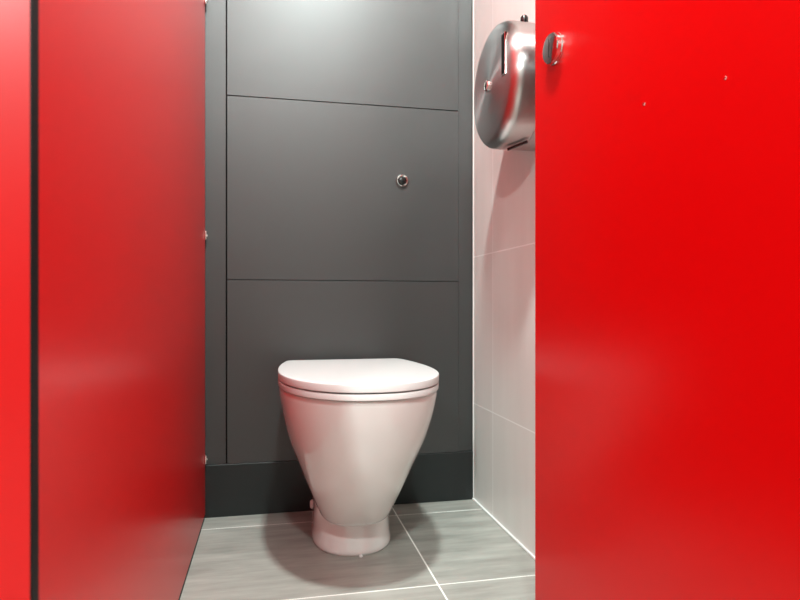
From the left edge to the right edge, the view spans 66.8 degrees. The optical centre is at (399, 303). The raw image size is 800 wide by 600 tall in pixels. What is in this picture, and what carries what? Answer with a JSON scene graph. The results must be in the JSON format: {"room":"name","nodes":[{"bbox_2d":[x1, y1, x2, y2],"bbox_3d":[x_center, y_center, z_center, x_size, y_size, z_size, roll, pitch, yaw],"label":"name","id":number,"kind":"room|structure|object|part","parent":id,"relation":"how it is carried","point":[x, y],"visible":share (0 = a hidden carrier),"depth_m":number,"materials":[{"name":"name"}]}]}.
{"room":"public restroom","nodes":[
{"label":"public restroom","id":0,"kind":"room"},
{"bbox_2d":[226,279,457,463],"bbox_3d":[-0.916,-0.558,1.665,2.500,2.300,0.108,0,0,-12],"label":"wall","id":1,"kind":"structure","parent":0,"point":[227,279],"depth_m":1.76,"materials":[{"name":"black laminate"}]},
{"bbox_2d":[205,0,225,464],"bbox_3d":[-0.529,-0.630,1.690,0.084,2.154,0.003,0,0,-12],"label":"trim","id":2,"kind":"structure","parent":1,"relation":"attached to","point":[215,11],"depth_m":1.69,"materials":[{"name":"black laminate"}]},
{"bbox_2d":[226,0,226,462],"bbox_3d":[-0.486,-0.326,1.700,0.004,1.544,0.002,0,0,-12],"label":"trim","id":3,"kind":"structure","parent":1,"relation":"attached to","point":[226,0],"depth_m":1.70,"materials":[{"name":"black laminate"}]},
{"bbox_2d":[205,451,472,517],"bbox_3d":[-0.453,0.519,1.702,1.378,0.145,0.012,0,0,-12],"label":"baseboard","id":4,"kind":"structure","parent":1,"relation":"attached to","point":[238,489],"depth_m":1.72,"materials":[{"name":"black laminate"}]},
{"bbox_2d":[227,280,457,463],"bbox_3d":[-0.154,0.190,1.766,0.672,0.512,0.012,0,0,-12],"label":"wall panel","id":5,"kind":"object","parent":1,"relation":"attached to","point":[271,323],"visible":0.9,"depth_m":1.74,"materials":[{"name":"black laminate"}]},
{"bbox_2d":[227,96,457,280],"bbox_3d":[-0.153,-0.325,1.762,0.672,0.512,0.020,0,0,-12],"label":"wall panel","id":6,"kind":"object","parent":1,"relation":"attached to","point":[313,193],"depth_m":1.76,"materials":[{"name":"black laminate"}]},
{"bbox_3d":[0.007,-0.363,1.789,0.039,0.039,0.008,0,0,-12],"label":"flush button","id":7,"kind":"part","parent":6,"relation":"part of","materials":[{"name":"silver metal"}]},
{"bbox_2d":[227,0,457,110],"bbox_3d":[-0.154,-0.840,1.766,0.672,0.516,0.012,0,0,-12],"label":"wall panel","id":8,"kind":"object","parent":1,"relation":"attached to","point":[388,53],"visible":1,"depth_m":1.76,"materials":[{"name":"black laminate"}]},
{"bbox_2d":[458,0,472,450],"bbox_3d":[0.198,-0.630,1.845,0.045,2.154,0.004,0,0,-12],"label":"trim","id":9,"kind":"structure","parent":1,"relation":"attached to","point":[465,7],"depth_m":1.84,"materials":[{"name":"black laminate"}]},
{"bbox_2d":[180,499,534,599],"bbox_3d":[-0.441,0.642,-0.568,2.500,0.100,4.673,0,0,-12],"label":"floor","id":10,"kind":"structure","parent":0,"point":[444,550],"depth_m":1.39,"materials":[{"name":"grey tile"}]},
{"bbox_2d":[0,0,38,599],"bbox_3d":[-0.477,-0.408,0.427,0.400,2.000,0.014,0,0,-12],"label":"pilaster","id":11,"kind":"object","parent":10,"relation":"on","point":[19,19],"visible":1,"depth_m":0.46,"materials":[{"name":"red laminate"}]},
{"bbox_2d":[39,0,207,599],"bbox_3d":[-0.413,-0.408,1.076,0.023,2.000,1.228,0,0,-12],"label":"wall","id":12,"kind":"structure","parent":10,"relation":"on","point":[123,458],"depth_m":0.73,"materials":[{"name":"red laminate"}]},
{"bbox_2d":[278,358,438,556],"bbox_3d":[-0.106,0.372,1.463,0.368,0.439,0.598,0,0,-12],"label":"toilet","id":13,"kind":"object","parent":10,"relation":"on","point":[357,429],"visible":1,"depth_m":1.28,"materials":[{"name":"white ceramic"}]},
{"bbox_3d":[-0.108,0.355,1.469,0.364,0.330,0.586,0,0,-12],"label":"bowl","id":14,"kind":"part","parent":13,"relation":"part of","materials":[{"name":"white ceramic"}]},
{"bbox_3d":[-0.100,0.181,1.433,0.367,0.013,0.536,0,0,-12],"label":"seat","id":15,"kind":"part","parent":13,"relation":"part of","materials":[{"name":"white plastic"}]},
{"bbox_3d":[-0.101,0.162,1.435,0.368,0.018,0.541,0,0,-12],"label":"lid","id":16,"kind":"part","parent":13,"relation":"part of","materials":[{"name":"white plastic"}]},
{"bbox_2d":[473,0,534,555],"bbox_3d":[0.734,-0.558,-0.322,0.100,2.300,4.465,0,0,-12],"label":"wall","id":17,"kind":"structure","parent":0,"point":[504,180],"depth_m":1.58,"materials":[{"name":"tile"}]},
{"bbox_2d":[473,0,473,496],"bbox_3d":[0.222,-0.561,1.838,0.002,2.294,0.002,0,0,-12],"label":"trim","id":18,"kind":"structure","parent":17,"relation":"attached to","point":[473,0],"depth_m":1.84,"materials":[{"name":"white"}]},
{"bbox_2d":[472,498,534,559],"bbox_3d":[0.683,0.589,-0.339,0.005,0.006,4.453,0,0,-12],"label":"trim","id":19,"kind":"structure","parent":17,"relation":"attached to","point":[473,499],"depth_m":1.58,"materials":[{"name":"white"}]},
{"bbox_2d":[474,14,534,150],"bbox_3d":[0.255,-0.492,1.376,0.130,0.295,0.274,0,0,-12],"label":"dispenser","id":20,"kind":"object","parent":17,"relation":"attached to","point":[504,90],"visible":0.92,"depth_m":1.30,"materials":[{"name":"silver metal"}]},
{"bbox_3d":[0.297,-0.490,1.385,0.044,0.273,0.273,0,0,-12],"label":"plate","id":21,"kind":"part","parent":20,"relation":"part of","materials":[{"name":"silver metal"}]},
{"bbox_2d":[535,0,799,599],"bbox_3d":[0.329,-0.407,0.869,0.028,1.962,0.557,0,0,-16],"label":"door","id":22,"kind":"structure","parent":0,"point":[667,132],"depth_m":0.80,"materials":[{"name":"red laminate"}]},
{"bbox_3d":[0.267,-0.447,1.062,0.014,0.055,0.055,0,0,-16],"label":"lock knob","id":23,"kind":"part","parent":22,"relation":"part of","materials":[{"name":"silver metal"}]}
]}

